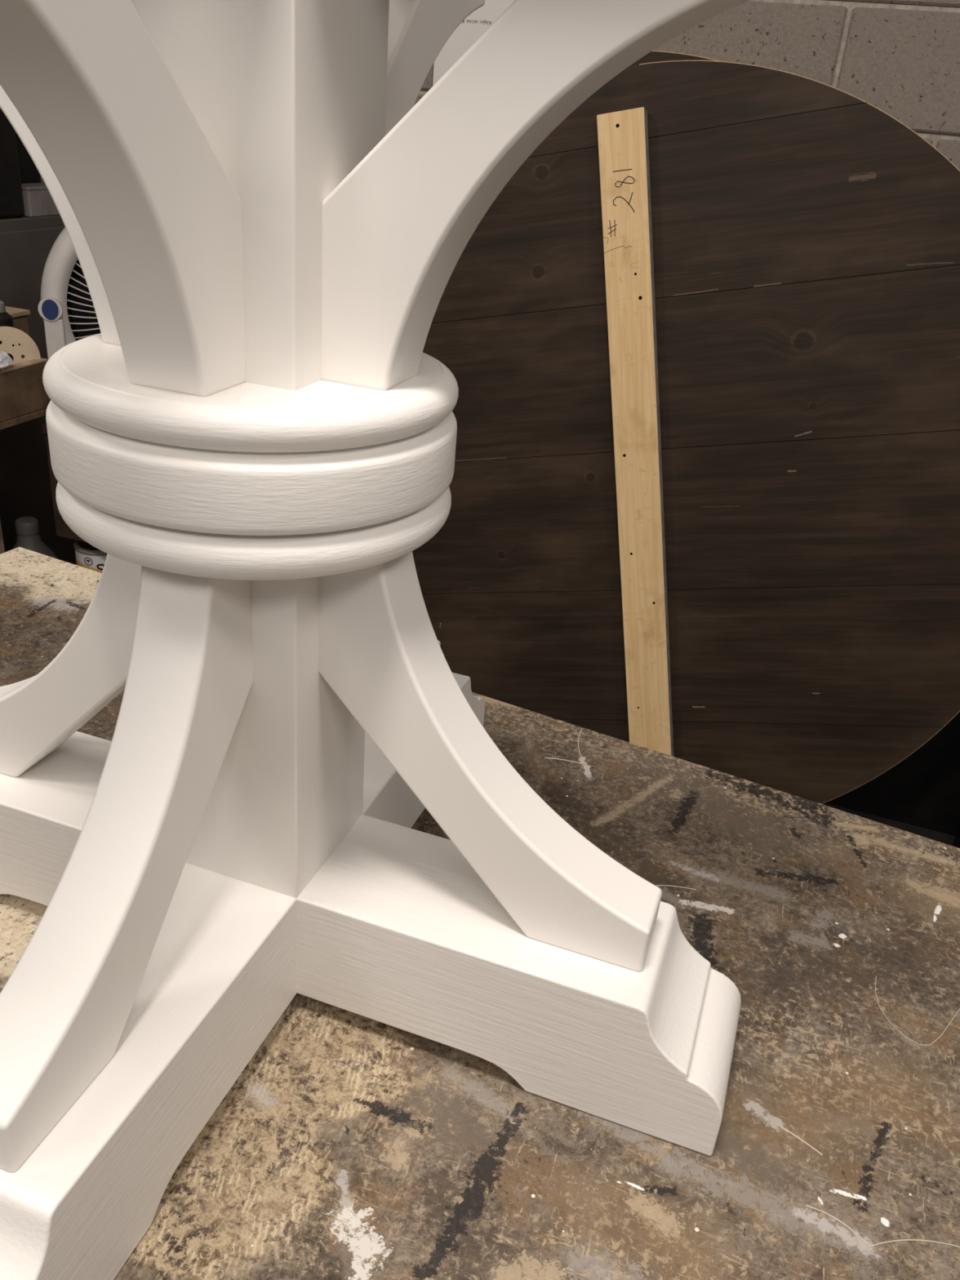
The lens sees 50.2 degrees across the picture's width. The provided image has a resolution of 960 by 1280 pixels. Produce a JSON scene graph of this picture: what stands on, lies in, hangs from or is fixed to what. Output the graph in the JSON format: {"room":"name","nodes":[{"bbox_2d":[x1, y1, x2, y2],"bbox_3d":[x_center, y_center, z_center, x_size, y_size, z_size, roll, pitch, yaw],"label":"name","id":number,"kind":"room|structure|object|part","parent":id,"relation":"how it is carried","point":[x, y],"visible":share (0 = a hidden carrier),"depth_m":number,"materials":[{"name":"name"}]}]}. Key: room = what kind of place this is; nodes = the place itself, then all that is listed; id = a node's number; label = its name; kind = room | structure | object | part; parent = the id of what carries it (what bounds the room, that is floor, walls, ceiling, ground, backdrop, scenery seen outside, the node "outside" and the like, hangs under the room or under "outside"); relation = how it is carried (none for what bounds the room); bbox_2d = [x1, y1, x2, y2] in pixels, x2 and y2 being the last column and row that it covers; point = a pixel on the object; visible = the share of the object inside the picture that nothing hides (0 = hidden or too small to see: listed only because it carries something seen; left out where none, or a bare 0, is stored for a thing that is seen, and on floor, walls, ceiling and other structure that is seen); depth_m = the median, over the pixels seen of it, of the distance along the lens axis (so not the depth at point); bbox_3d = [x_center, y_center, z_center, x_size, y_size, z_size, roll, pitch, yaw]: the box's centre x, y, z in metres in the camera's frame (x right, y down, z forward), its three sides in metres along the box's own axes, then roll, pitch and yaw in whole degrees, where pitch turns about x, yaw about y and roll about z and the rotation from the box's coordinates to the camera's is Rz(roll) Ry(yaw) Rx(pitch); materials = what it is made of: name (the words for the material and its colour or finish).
{"room":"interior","nodes":[
{"label":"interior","id":0,"kind":"room"},
{"bbox_2d":[40,0,959,182],"bbox_3d":[0.781,-0.895,2.099,4.700,2.705,0.202,13,28,15],"label":"wall","id":1,"kind":"structure","parent":0,"point":[901,58],"depth_m":1.92,"materials":[{"name":"concrete"}]},
{"bbox_2d":[432,0,515,85],"bbox_3d":[0.076,-1.310,2.054,0.343,0.620,0.006,13,28,15],"label":"sheet","id":2,"kind":"object","parent":1,"relation":"attached to","point":[474,25],"visible":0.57,"depth_m":2.12,"materials":[{"name":"white paper"}]},
{"bbox_2d":[822,802,955,845],"bbox_3d":[0.049,1.106,1.160,4.700,0.100,4.000,13,28,15],"label":"floor","id":3,"kind":"structure","parent":0,"point":[946,838],"depth_m":2.49,"materials":[{"name":"concrete"}]},
{"bbox_2d":[0,357,50,554],"bbox_3d":[-1.336,-0.083,2.069,0.726,0.956,0.890,13,28,15],"label":"wooden shelf","id":4,"kind":"object","parent":3,"relation":"on","point":[24,397],"visible":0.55,"depth_m":1.98,"materials":[{"name":"brown wood"}]},
{"bbox_3d":[-1.002,-0.010,2.105,0.038,0.848,0.095,13,28,15],"label":"post","id":5,"kind":"part","parent":4,"relation":"part of","materials":[{"name":"brown wood"}]},
{"bbox_2d":[0,350,13,370],"bbox_3d":[-0.908,-0.521,1.906,0.057,0.037,0.085,13,28,15],"label":"crumpled paper","id":6,"kind":"object","parent":4,"relation":"on","point":[6,360],"visible":1,"depth_m":1.91,"materials":[{"name":"white paper"}]},
{"bbox_2d":[0,300,13,359],"bbox_3d":[-0.971,-0.610,2.072,0.056,0.146,0.056,13,28,15],"label":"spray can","id":7,"kind":"object","parent":4,"relation":"on","point":[6,319],"visible":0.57,"depth_m":2.04,"materials":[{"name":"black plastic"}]},
{"bbox_2d":[4,306,30,358],"bbox_3d":[-1.096,-0.659,2.180,0.305,0.115,0.058,13,28,15],"label":"cardboard box","id":8,"kind":"object","parent":4,"relation":"on","point":[20,315],"visible":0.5,"depth_m":2.13,"materials":[{"name":"brown cardboard"}]},
{"bbox_2d":[0,326,40,364],"bbox_3d":[-0.914,-0.545,1.984,0.120,0.120,0.014,-15,33,-34],"label":"disc","id":9,"kind":"object","parent":4,"relation":"on","point":[9,335],"visible":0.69,"depth_m":1.99,"materials":[{"name":"beige wood"}]},
{"bbox_3d":[-0.993,-0.358,1.726,0.018,0.089,0.760,13,28,15],"label":"rail","id":10,"kind":"part","parent":4,"relation":"part of","materials":[{"name":"brown wood"}]},
{"bbox_2d":[11,516,58,559],"bbox_3d":[-1.025,-0.129,2.357,0.136,0.314,0.136,13,28,15],"label":"plastic jug","id":11,"kind":"object","parent":4,"relation":"on","point":[27,528],"visible":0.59,"depth_m":2.29,"materials":[{"name":"grey plastic"}]},
{"bbox_2d":[0,214,76,564],"bbox_3d":[-1.330,-0.509,2.692,0.392,1.145,0.500,13,28,15],"label":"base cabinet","id":12,"kind":"object","parent":3,"relation":"on","point":[26,242],"visible":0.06,"depth_m":2.56,"materials":[{"name":"black wood"}]},
{"bbox_2d":[0,108,24,218],"bbox_3d":[-1.229,-1.147,2.254,0.232,0.400,0.335,13,28,15],"label":"tool case","id":13,"kind":"object","parent":12,"relation":"on","point":[11,202],"visible":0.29,"depth_m":2.38,"materials":[{"name":"black plastic"}]},
{"bbox_2d":[15,132,40,183],"bbox_3d":[-1.200,-1.353,2.440,0.198,0.600,0.142,13,28,15],"label":"case","id":14,"kind":"object","parent":12,"relation":"on","point":[28,171],"visible":0.02,"depth_m":2.52,"materials":[{"name":"black plastic"}]},
{"bbox_2d":[21,182,59,217],"bbox_3d":[-1.089,-1.084,2.522,0.073,0.066,0.137,13,28,15],"label":"carton","id":15,"kind":"object","parent":12,"relation":"on","point":[37,200],"visible":0.48,"depth_m":2.48,"materials":[{"name":"grey cardboard"}]},
{"bbox_2d":[41,422,87,542],"bbox_3d":[-0.663,-0.094,2.347,0.410,0.830,0.360,13,28,15],"label":"base cabinet","id":16,"kind":"object","parent":3,"relation":"on","point":[62,529],"visible":0.07,"depth_m":2.14,"materials":[{"name":"brown wood"}]},
{"bbox_2d":[38,226,101,359],"bbox_3d":[-0.648,-0.664,2.062,0.438,0.441,0.189,-5,29,-19],"label":"floor fan","id":17,"kind":"object","parent":16,"relation":"on","point":[66,308],"visible":0.1,"depth_m":1.95,"materials":[{"name":"grey plastic"}]},
{"bbox_3d":[-0.814,-0.513,1.983,0.035,0.210,0.011,-5,25,-19],"label":"stand leg","id":18,"kind":"part","parent":17,"relation":"part of","materials":[{"name":"grey plastic"}]},
{"bbox_3d":[-0.741,-0.656,2.022,0.125,0.112,0.036,-5,25,-19],"label":"blade","id":19,"kind":"part","parent":17,"relation":"part of","materials":[{"name":"black plastic"}]},
{"bbox_2d":[73,540,106,573],"bbox_3d":[-0.836,-0.150,2.272,0.110,0.150,0.110,13,28,15],"label":"paint can","id":20,"kind":"object","parent":16,"relation":"on","point":[87,556],"visible":0.26,"depth_m":2.21,"materials":[{"name":"metal"}]},
{"bbox_3d":[-0.830,-0.215,2.239,0.094,0.004,0.094,-21,37,-40],"label":"lid","id":21,"kind":"part","parent":20,"relation":"part of","materials":[{"name":"black plastic"}]},
{"bbox_2d":[0,546,959,1279],"bbox_3d":[0.263,0.769,0.696,2.300,0.956,0.800,17,29,21],"label":"workbench","id":22,"kind":"object","parent":3,"relation":"on","point":[349,1145],"visible":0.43,"depth_m":0.59,"materials":[{"name":"brown wood"}]},
{"bbox_2d":[0,0,749,1279],"bbox_3d":[-0.113,-0.102,0.526,0.487,0.684,0.487,-8,30,-24],"label":"pedestal","id":23,"kind":"object","parent":22,"relation":"on","point":[268,231],"visible":1,"depth_m":0.48,"materials":[{"name":"white paint"}]},
{"bbox_3d":[-0.098,-0.271,0.438,0.089,0.301,0.089,13,28,15],"label":"post","id":24,"kind":"part","parent":23,"relation":"part of","materials":[{"name":"white paint"}]},
{"bbox_3d":[-0.127,0.059,0.609,0.089,0.293,0.089,13,28,15],"label":"post","id":25,"kind":"part","parent":23,"relation":"part of","materials":[{"name":"white paint"}]},
{"bbox_2d":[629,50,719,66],"bbox_3d":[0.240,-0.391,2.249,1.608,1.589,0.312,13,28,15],"label":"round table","id":26,"kind":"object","parent":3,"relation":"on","point":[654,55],"visible":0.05,"depth_m":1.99,"materials":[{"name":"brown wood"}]},
{"bbox_2d":[412,60,959,804],"bbox_3d":[0.349,-0.340,2.187,1.600,1.581,0.311,13,28,15],"label":"round tabletop","id":27,"kind":"object","parent":3,"relation":"on","point":[806,238],"visible":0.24,"depth_m":2.10,"materials":[{"name":"brown wood"}]},
{"bbox_2d":[596,106,674,756],"bbox_3d":[0.336,-0.320,2.157,0.085,1.416,0.503,-14,33,-32],"label":"wooden board","id":28,"kind":"object","parent":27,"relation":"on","point":[622,135],"visible":0.96,"depth_m":2.11,"materials":[{"name":"yellow wood"}]},
{"bbox_2d":[826,711,959,835],"bbox_3d":[1.412,0.250,2.268,1.200,0.620,0.018,13,28,15],"label":"panel","id":29,"kind":"object","parent":3,"relation":"on","point":[922,790],"visible":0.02,"depth_m":2.45,"materials":[{"name":"plastic"}]},
{"bbox_2d":[952,825,959,848],"bbox_3d":[1.396,0.470,2.091,0.730,0.390,0.390,13,28,15],"label":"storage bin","id":30,"kind":"object","parent":3,"relation":"on","point":[956,843],"visible":0.25,"depth_m":2.37,"materials":[{"name":"black plastic"}]}
]}

